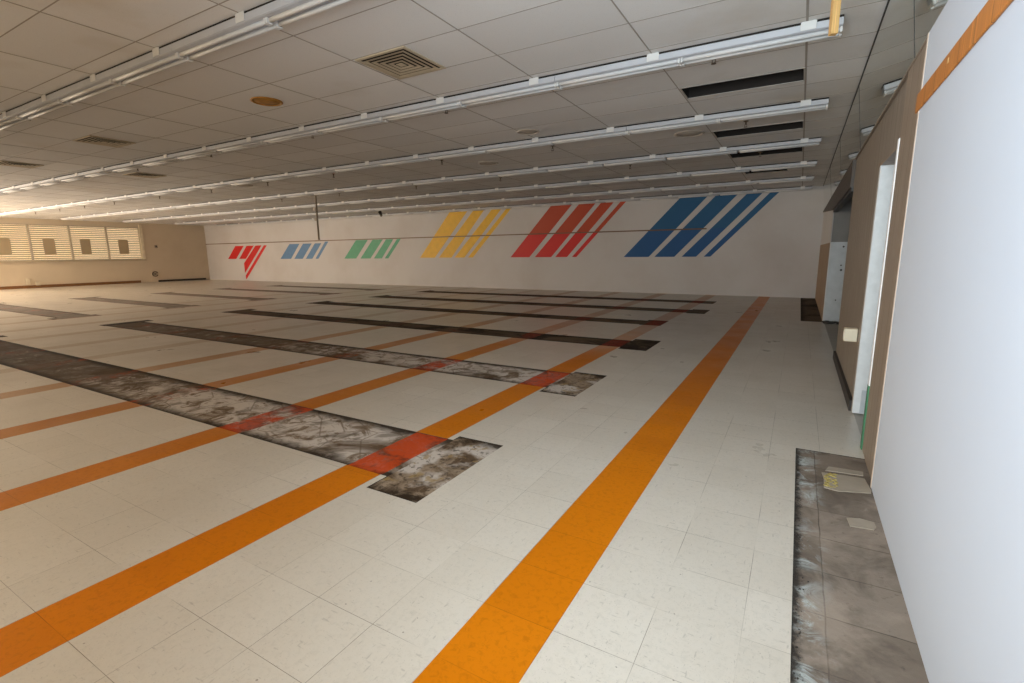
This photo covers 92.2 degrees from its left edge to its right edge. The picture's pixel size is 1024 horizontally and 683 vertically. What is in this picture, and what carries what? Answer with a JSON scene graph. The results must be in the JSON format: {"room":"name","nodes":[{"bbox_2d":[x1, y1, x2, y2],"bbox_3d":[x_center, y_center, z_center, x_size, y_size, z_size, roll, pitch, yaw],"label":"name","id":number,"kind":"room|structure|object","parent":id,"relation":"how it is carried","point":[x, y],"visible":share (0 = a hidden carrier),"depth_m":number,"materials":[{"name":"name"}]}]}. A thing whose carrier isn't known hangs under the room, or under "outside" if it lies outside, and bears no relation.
{"room":"empty retail store","nodes":[
{"label":"empty retail store","id":0,"kind":"room"},
{"bbox_2d":[0,217,209,286],"bbox_3d":[-22.748,-4.144,22.013,0.180,3.630,17.610,5,12,30],"label":"wall","id":1,"kind":"structure","parent":0,"point":[181,252],"depth_m":26.43,"materials":[{"name":"beige paint"}]},
{"bbox_2d":[0,223,33,260],"bbox_3d":[-22.607,-4.453,22.085,0.105,1.670,1.490,5,12,30],"label":"window","id":2,"kind":"structure","parent":1,"relation":"in","point":[19,233],"depth_m":22.32,"materials":[{"name":"paint"}]},
{"bbox_2d":[0,238,11,253],"bbox_3d":[-22.630,-4.249,21.942,0.008,0.700,0.440,5,12,30],"label":"card","id":3,"kind":"object","parent":2,"relation":"attached to","point":[5,246],"visible":1,"depth_m":21.97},
{"bbox_2d":[27,224,73,260],"bbox_3d":[-21.863,-4.688,23.354,0.105,1.670,1.490,5,12,30],"label":"window","id":4,"kind":"structure","parent":1,"relation":"in","point":[60,233],"depth_m":23.44,"materials":[{"name":"paint"}]},
{"bbox_2d":[42,239,56,253],"bbox_3d":[-21.854,-4.495,23.267,0.008,0.700,0.430,5,12,30],"label":"card","id":5,"kind":"object","parent":4,"relation":"attached to","point":[49,244],"visible":1,"depth_m":23.27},
{"bbox_2d":[0,280,140,289],"bbox_3d":[-23.558,-2.142,20.711,0.020,0.134,13.950,5,12,30],"label":"baseboard","id":6,"kind":"structure","parent":1,"relation":"attached to","point":[137,281],"depth_m":23.94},
{"bbox_2d":[0,259,146,262],"bbox_3d":[-22.544,-3.592,22.207,0.110,0.070,10.670,5,12,30],"label":"windowsill","id":7,"kind":"object","parent":1,"relation":"attached to","point":[126,259],"visible":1,"depth_m":23.95,"materials":[{"name":"paint"}]},
{"bbox_2d":[68,225,109,259],"bbox_3d":[-21.120,-4.924,24.624,0.105,1.670,1.490,5,12,30],"label":"window","id":8,"kind":"structure","parent":1,"relation":"in","point":[75,238],"depth_m":24.69,"materials":[{"name":"paint"}]},
{"bbox_2d":[80,239,91,253],"bbox_3d":[-21.160,-4.714,24.451,0.008,0.700,0.410,5,12,30],"label":"card","id":9,"kind":"object","parent":8,"relation":"attached to","point":[85,244],"visible":1,"depth_m":24.45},
{"bbox_2d":[105,227,142,259],"bbox_3d":[-20.376,-5.159,25.893,0.105,1.670,1.490,5,12,30],"label":"window","id":10,"kind":"structure","parent":1,"relation":"in","point":[133,231],"depth_m":25.85,"materials":[{"name":"paint"}]},
{"bbox_2d":[0,279,864,682],"bbox_3d":[-7.793,-0.992,13.836,34.300,0.020,17.610,5,12,30],"label":"floor","id":11,"kind":"structure","parent":0,"point":[694,585],"depth_m":2.86,"materials":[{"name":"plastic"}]},
{"bbox_2d":[0,303,99,319],"bbox_3d":[-13.179,-0.850,13.317,7.100,0.001,1.035,5,12,30],"label":"strip","id":12,"kind":"object","parent":11,"relation":"on","point":[55,315],"visible":0.91,"depth_m":12.67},
{"bbox_2d":[74,297,199,308],"bbox_3d":[-11.995,-1.233,15.387,6.850,0.001,1.005,5,12,30],"label":"strip","id":13,"kind":"object","parent":11,"relation":"on","point":[167,305],"visible":0.83,"depth_m":15.16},
{"bbox_2d":[152,292,272,300],"bbox_3d":[-10.732,-1.606,17.395,6.800,0.001,0.925,5,12,30],"label":"strip","id":14,"kind":"object","parent":11,"relation":"on","point":[167,293],"visible":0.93,"depth_m":17.15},
{"bbox_2d":[0,287,440,332],"bbox_3d":[-7.255,-0.952,13.528,0.305,0.001,17.610,5,12,30],"label":"floor stripe","id":15,"kind":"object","parent":11,"relation":"on","point":[433,287],"depth_m":12.10,"materials":[{"name":"orange tile"}]},
{"bbox_2d":[0,336,501,502],"bbox_3d":[-4.902,0.405,5.868,10.685,0.001,1.072,5,12,30],"label":"strip","id":16,"kind":"object","parent":11,"relation":"on","point":[415,465],"visible":1,"depth_m":4.11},
{"bbox_2d":[221,288,341,294],"bbox_3d":[-9.478,-1.985,19.437,7.300,0.001,0.915,5,12,30],"label":"strip","id":17,"kind":"object","parent":11,"relation":"on","point":[222,288],"visible":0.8,"depth_m":19.20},
{"bbox_2d":[100,320,605,396],"bbox_3d":[-3.741,0.033,7.876,10.660,0.001,1.055,5,12,30],"label":"strip","id":18,"kind":"object","parent":11,"relation":"on","point":[561,383],"visible":1,"depth_m":6.54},
{"bbox_2d":[223,309,660,350],"bbox_3d":[-2.497,-0.359,9.988,10.670,0.001,0.920,5,12,30],"label":"strip","id":19,"kind":"object","parent":11,"relation":"on","point":[642,345],"visible":1,"depth_m":8.88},
{"bbox_2d":[308,301,667,325],"bbox_3d":[-1.423,-0.762,12.177,10.210,0.001,0.830,5,12,30],"label":"strip","id":20,"kind":"object","parent":11,"relation":"on","point":[649,322],"visible":0.95,"depth_m":11.32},
{"bbox_2d":[375,295,709,313],"bbox_3d":[-0.019,-1.102,13.991,10.500,0.001,0.930,5,12,30],"label":"strip","id":21,"kind":"object","parent":11,"relation":"on","point":[384,296],"visible":1,"depth_m":13.16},
{"bbox_2d":[421,291,714,303],"bbox_3d":[1.089,-1.479,16.030,10.350,0.001,0.930,5,12,30],"label":"strip","id":22,"kind":"object","parent":11,"relation":"on","point":[684,301],"visible":0.95,"depth_m":15.39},
{"bbox_2d":[412,296,769,682],"bbox_3d":[3.309,0.021,7.519,0.305,0.001,17.610,5,12,30],"label":"stripe","id":23,"kind":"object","parent":11,"relation":"on","point":[501,640],"depth_m":2.27,"materials":[{"name":"orange tile"}]},
{"bbox_2d":[790,449,928,682],"bbox_3d":[1.047,1.142,1.429,0.423,0.001,4.620,5,12,30],"label":"exposed floor patch","id":24,"kind":"object","parent":11,"relation":"on","point":[854,624],"visible":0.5,"depth_m":2.02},
{"bbox_2d":[790,449,808,682],"bbox_3d":[1.230,1.018,2.100,0.065,0.004,3.219,5,12,30],"label":"floor grit","id":25,"kind":"structure","parent":24,"relation":"on","point":[797,449],"depth_m":2.16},
{"bbox_2d":[822,466,870,493],"bbox_3d":[2.036,0.844,3.009,0.242,0.009,0.384,5,12,30],"label":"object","id":26,"kind":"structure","parent":24,"relation":"on","point":[836,482],"depth_m":2.98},
{"bbox_2d":[847,518,875,529],"bbox_3d":[1.793,0.935,2.527,0.122,0.004,0.110,5,12,30],"label":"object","id":27,"kind":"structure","parent":24,"relation":"on","point":[853,522],"depth_m":2.52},
{"bbox_2d":[0,0,887,225],"bbox_3d":[-9.141,-4.233,14.025,31.260,0.001,17.610,5,12,30],"label":"ceiling","id":28,"kind":"structure","parent":0,"point":[46,38],"depth_m":5.61,"materials":[{"name":"tile"}]},
{"bbox_2d":[0,160,43,167],"bbox_3d":[-9.530,-3.406,9.488,0.598,0.015,0.598,5,12,30],"label":"ceiling vent","id":29,"kind":"object","parent":28,"relation":"in","point":[4,163],"visible":1,"depth_m":9.49,"materials":[{"name":"metal"}]},
{"bbox_2d":[0,91,70,130],"bbox_3d":[-5.992,-2.771,6.030,2.432,0.113,0.206,5,12,30],"label":"strip light","id":30,"kind":"object","parent":28,"relation":"attached to","point":[45,104],"visible":0.92,"depth_m":5.79,"materials":[{"name":"plastic"}]},
{"bbox_2d":[17,177,64,189],"bbox_3d":[-11.142,-3.730,11.662,2.432,0.113,0.206,5,12,30],"label":"strip light","id":31,"kind":"object","parent":28,"relation":"attached to","point":[51,181],"visible":0.98,"depth_m":11.59,"materials":[{"name":"plastic"}]},
{"bbox_2d":[57,166,114,182],"bbox_3d":[-9.029,-3.536,10.461,2.432,0.113,0.206,5,12,30],"label":"strip light","id":32,"kind":"object","parent":28,"relation":"attached to","point":[101,171],"visible":0.94,"depth_m":10.38,"materials":[{"name":"plastic"}]},
{"bbox_2d":[72,135,135,147],"bbox_3d":[-6.359,-3.114,7.684,0.598,0.015,0.598,5,12,30],"label":"ceiling vent","id":33,"kind":"object","parent":28,"relation":"in","point":[90,139],"visible":1,"depth_m":7.67,"materials":[{"name":"metal"}]},
{"bbox_2d":[92,194,133,203],"bbox_3d":[-12.059,-4.303,14.905,2.432,0.113,0.206,5,12,30],"label":"strip light","id":34,"kind":"object","parent":28,"relation":"attached to","point":[123,197],"visible":0.94,"depth_m":14.83,"materials":[{"name":"metal"}]},
{"bbox_2d":[53,42,190,105],"bbox_3d":[-3.879,-2.576,4.828,2.432,0.113,0.206,5,12,30],"label":"strip light","id":35,"kind":"object","parent":28,"relation":"attached to","point":[159,59],"visible":0.93,"depth_m":4.69,"materials":[{"name":"metal"}]},
{"bbox_2d":[108,153,180,172],"bbox_3d":[-6.917,-3.341,9.259,2.432,0.113,0.206,5,12,30],"label":"strip light","id":36,"kind":"object","parent":28,"relation":"attached to","point":[166,158],"visible":0.97,"depth_m":9.16,"materials":[{"name":"metal"}]},
{"bbox_2d":[129,188,178,198],"bbox_3d":[-9.947,-4.109,13.703,2.432,0.113,0.206,5,12,30],"label":"strip light","id":37,"kind":"object","parent":28,"relation":"attached to","point":[166,191],"visible":0.96,"depth_m":13.62,"materials":[{"name":"metal"}]},
{"bbox_2d":[174,201,214,208],"bbox_3d":[-10.868,-4.684,16.939,2.432,0.105,0.206,5,12,30],"label":"strip light","id":38,"kind":"object","parent":28,"relation":"attached to","point":[203,203],"visible":0.98,"depth_m":16.86,"materials":[{"name":"metal"}]},
{"bbox_2d":[174,181,232,192],"bbox_3d":[-7.834,-3.914,12.501,2.432,0.113,0.206,5,12,30],"label":"strip light","id":39,"kind":"object","parent":28,"relation":"attached to","point":[222,183],"visible":0.94,"depth_m":12.41,"materials":[{"name":"metal"}]},
{"bbox_2d":[173,135,267,160],"bbox_3d":[-4.804,-3.147,8.057,2.432,0.113,0.206,5,12,30],"label":"strip light","id":40,"kind":"object","parent":28,"relation":"attached to","point":[253,141],"visible":0.94,"depth_m":7.95,"materials":[{"name":"metal"}]},
{"bbox_2d":[213,197,262,204],"bbox_3d":[-8.755,-4.490,15.737,2.432,0.105,0.206,5,12,30],"label":"strip light","id":41,"kind":"object","parent":28,"relation":"attached to","point":[251,199],"visible":0.98,"depth_m":15.67,"materials":[{"name":"metal"}]},
{"bbox_2d":[171,0,352,61],"bbox_3d":[-1.766,-2.381,3.626,2.432,0.113,0.206,5,12,30],"label":"strip light","id":42,"kind":"object","parent":28,"relation":"attached to","point":[268,16],"visible":1,"depth_m":3.70,"materials":[{"name":"metal"}]},
{"bbox_2d":[228,172,297,185],"bbox_3d":[-5.721,-3.719,11.300,2.432,0.113,0.206,5,12,30],"label":"strip light","id":43,"kind":"object","parent":28,"relation":"attached to","point":[287,175],"visible":0.95,"depth_m":11.20,"materials":[{"name":"metal"}]},
{"bbox_2d":[250,97,282,105],"bbox_3d":[-2.870,-2.804,5.762,0.350,0.015,0.350,5,12,30],"label":"ceiling disc","id":44,"kind":"object","parent":28,"relation":"attached to","point":[265,101],"visible":1,"depth_m":5.74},
{"bbox_2d":[259,191,313,199],"bbox_3d":[-6.642,-4.295,14.535,2.432,0.105,0.206,5,12,30],"label":"strip light","id":45,"kind":"object","parent":28,"relation":"attached to","point":[307,193],"visible":0.97,"depth_m":14.45,"materials":[{"name":"plastic"}]},
{"bbox_2d":[278,203,324,209],"bbox_3d":[-7.567,-4.865,17.765,2.432,0.105,0.206,5,12,30],"label":"strip light","id":46,"kind":"object","parent":28,"relation":"attached to","point":[318,204],"visible":0.98,"depth_m":17.69,"materials":[{"name":"plastic"}]},
{"bbox_2d":[258,111,386,144],"bbox_3d":[-2.691,-2.952,6.856,2.432,0.113,0.206,5,12,30],"label":"strip light","id":47,"kind":"object","parent":28,"relation":"attached to","point":[369,118],"visible":0.97,"depth_m":6.73,"materials":[{"name":"plastic"}]},
{"bbox_2d":[293,160,380,177],"bbox_3d":[-3.608,-3.525,10.098,2.432,0.113,0.206,5,12,30],"label":"strip light","id":48,"kind":"object","parent":28,"relation":"attached to","point":[367,164],"visible":0.95,"depth_m":10.00,"materials":[{"name":"plastic"}]},
{"bbox_2d":[312,184,378,194],"bbox_3d":[-4.529,-4.100,13.334,2.432,0.105,0.206,5,12,30],"label":"strip light","id":49,"kind":"object","parent":28,"relation":"attached to","point":[364,187],"visible":0.99,"depth_m":13.24,"materials":[{"name":"plastic"}]},
{"bbox_2d":[323,199,375,205],"bbox_3d":[-5.454,-4.671,16.563,2.432,0.105,0.206,5,12,30],"label":"strip light","id":50,"kind":"object","parent":28,"relation":"attached to","point":[363,200],"visible":0.99,"depth_m":16.46,"materials":[{"name":"plastic"}]},
{"bbox_2d":[373,204,423,210],"bbox_3d":[-4.271,-5.045,18.582,2.432,0.105,0.206,5,12,30],"label":"strip light","id":51,"kind":"object","parent":28,"relation":"attached to","point":[420,205],"visible":1,"depth_m":18.49,"materials":[{"name":"plastic"}]},
{"bbox_2d":[355,46,445,79],"bbox_3d":[-1.047,-2.624,4.663,0.598,0.015,0.598,5,12,30],"label":"ceiling vent","id":52,"kind":"object","parent":28,"relation":"in","point":[401,62],"visible":1,"depth_m":4.63,"materials":[{"name":"metal"}]},
{"bbox_2d":[374,193,434,201],"bbox_3d":[-3.341,-4.476,15.361,2.432,0.105,0.206,5,12,30],"label":"strip light","id":53,"kind":"object","parent":28,"relation":"attached to","point":[421,196],"visible":0.98,"depth_m":15.29,"materials":[{"name":"plastic"}]},
{"bbox_2d":[375,176,453,188],"bbox_3d":[-2.417,-3.906,12.132,2.432,0.105,0.206,5,12,30],"label":"strip light","id":54,"kind":"object","parent":28,"relation":"attached to","point":[449,178],"visible":0.95,"depth_m":12.03,"materials":[{"name":"plastic"}]},
{"bbox_2d":[376,145,487,166],"bbox_3d":[-1.496,-3.330,8.896,2.432,0.113,0.206,5,12,30],"label":"strip light","id":55,"kind":"object","parent":28,"relation":"attached to","point":[473,150],"visible":0.95,"depth_m":8.79,"materials":[{"name":"plastic"}]},
{"bbox_2d":[0,0,884,225],"bbox_3d":[-9.145,-4.232,14.028,31.250,0.002,17.610,5,12,30],"label":"trim","id":56,"kind":"structure","parent":28,"relation":"attached to","point":[807,1],"depth_m":5.89,"materials":[{"name":"paint"}]},
{"bbox_2d":[422,200,479,207],"bbox_3d":[-2.158,-4.851,17.381,2.432,0.105,0.206,5,12,30],"label":"strip light","id":57,"kind":"object","parent":28,"relation":"attached to","point":[474,201],"visible":0.99,"depth_m":17.29,"materials":[{"name":"plastic"}]},
{"bbox_2d":[378,74,560,122],"bbox_3d":[-0.578,-2.757,5.654,2.432,0.113,0.206,5,12,30],"label":"strip light","id":58,"kind":"object","parent":28,"relation":"attached to","point":[544,83],"visible":0.91,"depth_m":5.51,"materials":[{"name":"plastic"}]},
{"bbox_2d":[434,187,505,196],"bbox_3d":[-1.228,-4.282,14.160,2.432,0.105,0.206,5,12,30],"label":"strip light","id":59,"kind":"object","parent":28,"relation":"attached to","point":[490,190],"visible":0.98,"depth_m":14.05,"materials":[{"name":"plastic"}]},
{"bbox_2d":[458,205,511,211],"bbox_3d":[-1.050,-5.201,19.272,2.432,0.105,0.206,5,12,30],"label":"strip light","id":60,"kind":"object","parent":28,"relation":"attached to","point":[508,206],"visible":0.99,"depth_m":19.17,"materials":[{"name":"plastic"}]},
{"bbox_2d":[452,166,547,180],"bbox_3d":[-0.304,-3.711,10.930,2.432,0.105,0.206,5,12,30],"label":"strip light","id":61,"kind":"object","parent":28,"relation":"attached to","point":[533,170],"visible":0.98,"depth_m":10.82,"materials":[{"name":"plastic"}]},
{"bbox_2d":[478,195,543,203],"bbox_3d":[-0.045,-4.656,16.179,2.432,0.105,0.206,5,12,30],"label":"strip light","id":62,"kind":"object","parent":28,"relation":"attached to","point":[528,197],"visible":0.99,"depth_m":16.07,"materials":[{"name":"plastic"}]},
{"bbox_2d":[511,201,571,207],"bbox_3d":[1.063,-5.006,18.070,2.432,0.105,0.206,5,12,30],"label":"strip light","id":63,"kind":"object","parent":28,"relation":"attached to","point":[569,202],"visible":0.98,"depth_m":17.98,"materials":[{"name":"plastic"}]},
{"bbox_2d":[504,180,588,191],"bbox_3d":[0.884,-4.087,12.958,2.432,0.105,0.206,5,12,30],"label":"strip light","id":64,"kind":"object","parent":28,"relation":"attached to","point":[582,182],"visible":0.99,"depth_m":12.86,"materials":[{"name":"plastic"}]},
{"bbox_2d":[483,125,628,153],"bbox_3d":[0.617,-3.135,7.695,2.432,0.113,0.206,5,12,30],"label":"strip light","id":65,"kind":"object","parent":28,"relation":"attached to","point":[619,130],"visible":0.96,"depth_m":7.57,"materials":[{"name":"plastic"}]},
{"bbox_2d":[543,190,618,198],"bbox_3d":[2.067,-4.461,14.977,2.432,0.105,0.206,5,12,30],"label":"strip light","id":66,"kind":"object","parent":28,"relation":"attached to","point":[610,192],"visible":0.98,"depth_m":14.87,"materials":[{"name":"plastic"}]},
{"bbox_2d":[571,197,639,204],"bbox_3d":[3.175,-4.812,16.869,2.432,0.105,0.206,5,12,30],"label":"strip light","id":67,"kind":"object","parent":28,"relation":"attached to","point":[630,198],"visible":0.98,"depth_m":16.77,"materials":[{"name":"plastic"}]},
{"bbox_2d":[546,153,666,171],"bbox_3d":[1.809,-3.517,9.728,2.432,0.105,0.206,5,12,30],"label":"strip light","id":68,"kind":"object","parent":28,"relation":"attached to","point":[655,157],"visible":0.99,"depth_m":9.61,"materials":[{"name":"plastic"}]},
{"bbox_2d":[588,171,690,184],"bbox_3d":[2.997,-3.892,11.756,2.432,0.105,0.206,5,12,30],"label":"strip light","id":69,"kind":"object","parent":28,"relation":"attached to","point":[686,173],"visible":0.98,"depth_m":11.64,"materials":[{"name":"plastic"}]},
{"bbox_2d":[618,183,707,193],"bbox_3d":[4.180,-4.267,13.775,2.432,0.105,0.206,5,12,30],"label":"strip light","id":70,"kind":"object","parent":28,"relation":"attached to","point":[691,186],"visible":0.99,"depth_m":13.69,"materials":[{"name":"plastic"}]},
{"bbox_2d":[639,192,718,199],"bbox_3d":[5.288,-4.617,15.667,2.432,0.105,0.206,5,12,30],"label":"strip light","id":71,"kind":"object","parent":28,"relation":"attached to","point":[707,193],"visible":0.98,"depth_m":15.56,"materials":[{"name":"plastic"}]},
{"bbox_2d":[674,130,704,136],"bbox_3d":[2.717,-3.180,7.549,0.440,0.015,0.440,5,12,30],"label":"ceiling disc","id":72,"kind":"object","parent":28,"relation":"attached to","point":[689,133],"visible":1,"depth_m":7.51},
{"bbox_2d":[555,14,843,89],"bbox_3d":[1.534,-2.563,4.452,2.432,0.113,0.206,5,12,30],"label":"strip light","id":73,"kind":"object","parent":28,"relation":"attached to","point":[811,30],"visible":1,"depth_m":4.31,"materials":[{"name":"plastic"}]},
{"bbox_2d":[626,97,828,134],"bbox_3d":[2.730,-2.941,6.493,2.432,0.113,0.206,5,12,30],"label":"strip light","id":74,"kind":"object","parent":28,"relation":"attached to","point":[820,103],"visible":1,"depth_m":6.36,"materials":[{"name":"plastic"}]},
{"bbox_2d":[680,67,804,98],"bbox_3d":[2.482,-2.944,5.312,1.203,0.327,0.448,5,12,30],"label":"ceiling slot","id":75,"kind":"object","parent":28,"relation":"attached to","point":[793,75],"visible":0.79,"depth_m":5.47,"materials":[{"name":"paint"}]},
{"bbox_2d":[666,137,821,159],"bbox_3d":[3.922,-3.322,8.527,2.432,0.105,0.206,5,12,30],"label":"strip light","id":76,"kind":"object","parent":28,"relation":"attached to","point":[815,141],"visible":1,"depth_m":8.41,"materials":[{"name":"white plastic"}]},
{"bbox_2d":[690,160,816,176],"bbox_3d":[5.110,-3.698,10.555,2.432,0.105,0.206,5,12,30],"label":"strip light","id":77,"kind":"object","parent":28,"relation":"attached to","point":[813,163],"visible":1,"depth_m":10.45,"materials":[{"name":"plastic"}]},
{"bbox_2d":[712,120,803,137],"bbox_3d":[3.665,-3.318,7.332,1.203,0.327,0.508,5,12,30],"label":"ceiling slot","id":78,"kind":"object","parent":28,"relation":"attached to","point":[794,125],"visible":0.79,"depth_m":7.51,"materials":[{"name":"paint"}]},
{"bbox_2d":[707,175,813,187],"bbox_3d":[6.293,-4.072,12.574,2.432,0.105,0.206,5,12,30],"label":"strip light","id":79,"kind":"object","parent":28,"relation":"attached to","point":[800,178],"visible":1,"depth_m":12.48,"materials":[{"name":"plastic"}]},
{"bbox_2d":[719,186,811,195],"bbox_3d":[7.401,-4.423,14.465,2.432,0.105,0.206,5,12,30],"label":"strip light","id":80,"kind":"object","parent":28,"relation":"attached to","point":[800,188],"visible":1,"depth_m":14.38,"materials":[{"name":"plastic"}]},
{"bbox_2d":[729,147,802,157],"bbox_3d":[4.646,-3.628,9.006,1.203,0.327,0.618,5,12,30],"label":"ceiling slot","id":81,"kind":"object","parent":28,"relation":"attached to","point":[797,149],"visible":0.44,"depth_m":9.27,"materials":[{"name":"paint"}]},
{"bbox_2d":[828,0,840,35],"bbox_3d":[2.042,-2.164,3.097,0.100,0.430,0.080,5,12,30],"label":"batten","id":82,"kind":"object","parent":28,"relation":"hanging from","point":[835,4],"visible":1,"depth_m":3.10,"materials":[{"name":"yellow wood"}]},
{"bbox_2d":[204,186,823,297],"bbox_3d":[-4.251,-4.251,21.579,32.686,3.630,0.150,5,12,30],"label":"wall","id":83,"kind":"structure","parent":0,"point":[777,251],"depth_m":18.11,"materials":[{"name":"paint"}]},
{"bbox_2d":[228,245,266,278],"bbox_3d":[-14.837,-4.409,27.662,3.720,1.900,0.002,5,12,30],"label":"wall mural","id":84,"kind":"object","parent":83,"relation":"attached to","point":[237,249],"visible":1,"depth_m":27.60},
{"bbox_2d":[281,242,327,258],"bbox_3d":[-10.658,-4.648,25.169,3.820,0.830,0.002,5,12,30],"label":"wall mural","id":85,"kind":"object","parent":83,"relation":"attached to","point":[291,248],"visible":1,"depth_m":25.19},
{"bbox_2d":[344,239,399,258],"bbox_3d":[-6.517,-4.277,22.812,3.660,0.850,0.002,5,12,30],"label":"wall mural","id":86,"kind":"object","parent":83,"relation":"attached to","point":[358,245],"visible":1,"depth_m":22.82},
{"bbox_2d":[206,228,706,244],"bbox_3d":[-6.075,-4.682,22.467,28.180,0.040,0.022,5,12,30],"label":"trim","id":87,"kind":"structure","parent":83,"relation":"attached to","point":[691,228],"depth_m":19.35,"materials":[{"name":"brown wood"}]},
{"bbox_2d":[420,209,509,257],"bbox_3d":[-1.999,-4.396,20.143,4.660,1.900,0.002,5,12,30],"label":"wall mural","id":88,"kind":"object","parent":83,"relation":"attached to","point":[452,220],"visible":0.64,"depth_m":20.21},
{"bbox_2d":[210,278,811,297],"bbox_3d":[-4.744,-2.554,22.088,31.200,0.089,0.012,5,12,30],"label":"baseboard","id":89,"kind":"structure","parent":83,"relation":"attached to","point":[439,285],"depth_m":18.33,"materials":[{"name":"paint"}]},
{"bbox_2d":[511,201,625,256],"bbox_3d":[1.922,-4.035,17.913,4.590,1.900,0.002,5,12,30],"label":"wall mural","id":90,"kind":"object","parent":83,"relation":"attached to","point":[553,214],"visible":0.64,"depth_m":17.94},
{"bbox_2d":[624,192,778,256],"bbox_3d":[5.855,-3.668,15.676,4.650,1.910,0.002,5,12,30],"label":"wall mural","id":91,"kind":"object","parent":83,"relation":"attached to","point":[683,207],"visible":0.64,"depth_m":15.70},
{"bbox_2d":[801,298,821,321],"bbox_3d":[7.298,-0.830,12.067,0.391,0.001,5.610,5,12,30],"label":"floor","id":92,"kind":"structure","parent":0,"point":[809,308],"depth_m":11.48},
{"bbox_2d":[831,196,852,241],"bbox_3d":[6.860,-1.625,9.189,1.600,2.620,0.100,5,12,30],"label":"wall","id":93,"kind":"structure","parent":0,"point":[841,221],"depth_m":9.36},
{"bbox_2d":[823,242,847,321],"bbox_3d":[6.274,-1.148,9.537,0.293,1.530,0.032,5,12,30],"label":"metal panel","id":94,"kind":"object","parent":93,"relation":"attached to","point":[838,250],"visible":0.82,"depth_m":9.53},
{"bbox_2d":[815,44,925,477],"bbox_3d":[4.496,-1.629,6.518,0.146,3.620,17.610,5,12,30],"label":"wall","id":95,"kind":"structure","parent":0,"point":[884,139],"depth_m":3.84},
{"bbox_2d":[823,169,830,208],"bbox_3d":[7.814,-3.722,12.223,0.084,0.688,3.897,5,12,30],"label":"mirror panel","id":96,"kind":"object","parent":95,"relation":"attached to","point":[827,185],"visible":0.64,"depth_m":11.90,"materials":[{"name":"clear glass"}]},
{"bbox_2d":[830,140,840,196],"bbox_3d":[6.084,-3.174,9.269,0.084,0.688,3.022,5,12,30],"label":"mirror panel","id":97,"kind":"object","parent":95,"relation":"attached to","point":[835,168],"visible":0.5,"depth_m":9.01,"materials":[{"name":"clear glass"}]},
{"bbox_2d":[823,159,856,211],"bbox_3d":[6.496,-2.783,9.974,0.050,0.330,9.360,5,12,30],"label":"trim","id":98,"kind":"structure","parent":95,"relation":"attached to","point":[847,182],"depth_m":7.13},
{"bbox_2d":[833,351,851,410],"bbox_3d":[3.563,0.366,5.334,0.028,0.101,2.470,5,12,30],"label":"baseboard","id":99,"kind":"structure","parent":95,"relation":"attached to","point":[847,394],"depth_m":4.96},
{"bbox_2d":[833,187,853,211],"bbox_3d":[5.168,-2.169,7.691,0.064,0.045,3.950,5,12,30],"label":"trim","id":100,"kind":"structure","parent":95,"relation":"attached to","point":[849,194],"depth_m":7.28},
{"bbox_2d":[840,87,859,179],"bbox_3d":[4.574,-2.697,6.691,0.084,0.688,3.012,5,12,30],"label":"mirror panel","id":101,"kind":"object","parent":95,"relation":"attached to","point":[850,137],"visible":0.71,"depth_m":6.33,"materials":[{"name":"clear glass"}]},
{"bbox_2d":[843,327,857,341],"bbox_3d":[3.041,-0.064,4.428,0.101,0.115,0.100,5,12,30],"label":"outlet box","id":102,"kind":"object","parent":95,"relation":"attached to","point":[850,334],"visible":1,"depth_m":4.39,"materials":[{"name":"beige plastic"}]},
{"bbox_2d":[860,385,869,449],"bbox_3d":[2.470,0.532,3.434,0.025,0.466,0.054,5,12,30],"label":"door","id":103,"kind":"structure","parent":95,"relation":"in","point":[868,387],"depth_m":3.42,"materials":[{"name":"green paint"}]},
{"bbox_2d":[823,0,914,184],"bbox_3d":[4.401,-2.645,6.403,0.086,0.691,17.580,5,12,30],"label":"trim","id":104,"kind":"structure","parent":95,"relation":"attached to","point":[888,0],"depth_m":4.70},
{"bbox_2d":[852,165,894,413],"bbox_3d":[3.258,-0.347,3.785,0.880,2.015,0.122,5,12,30],"label":"door","id":105,"kind":"structure","parent":95,"relation":"in","point":[886,173],"depth_m":3.98,"materials":[{"name":"white paint"}]},
{"bbox_2d":[851,138,899,411],"bbox_3d":[2.751,-0.328,3.656,0.151,2.076,0.980,5,12,30],"label":"door frame","id":106,"kind":"structure","parent":95,"relation":"attached to","point":[898,142],"depth_m":3.32,"materials":[{"name":"paint"}]},
{"bbox_2d":[859,0,913,148],"bbox_3d":[3.061,-2.218,4.110,0.084,0.688,3.032,5,12,30],"label":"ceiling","id":107,"kind":"structure","parent":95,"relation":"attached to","point":[891,56],"depth_m":3.70,"materials":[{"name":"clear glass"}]},
{"bbox_2d":[855,38,926,159],"bbox_3d":[4.435,-2.293,6.431,0.016,0.014,17.610,5,12,30],"label":"trim","id":108,"kind":"structure","parent":95,"relation":"attached to","point":[924,43],"depth_m":3.57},
{"bbox_2d":[870,33,928,487],"bbox_3d":[2.128,-0.345,2.695,0.036,2.461,0.025,5,12,30],"label":"trim","id":109,"kind":"structure","parent":95,"relation":"attached to","point":[928,33],"depth_m":2.68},
{"bbox_2d":[914,0,947,56],"bbox_3d":[1.549,-1.740,1.528,0.084,0.688,3.012,5,12,30],"label":"mirror panel","id":110,"kind":"object","parent":95,"relation":"attached to","point":[926,12],"visible":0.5,"depth_m":2.62,"materials":[{"name":"clear glass"}]},
{"bbox_2d":[871,0,1023,682],"bbox_3d":[1.087,-0.015,0.915,0.032,2.461,4.150,5,12,30],"label":"wall panel","id":111,"kind":"object","parent":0,"point":[947,487],"visible":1,"depth_m":1.57,"materials":[{"name":"white paint"}]},
{"bbox_2d":[915,0,1012,113],"bbox_3d":[1.070,-0.939,0.778,0.010,0.154,4.250,5,12,30],"label":"board","id":112,"kind":"object","parent":111,"relation":"attached to","point":[992,10],"visible":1,"depth_m":1.83,"materials":[{"name":"brown wood"}]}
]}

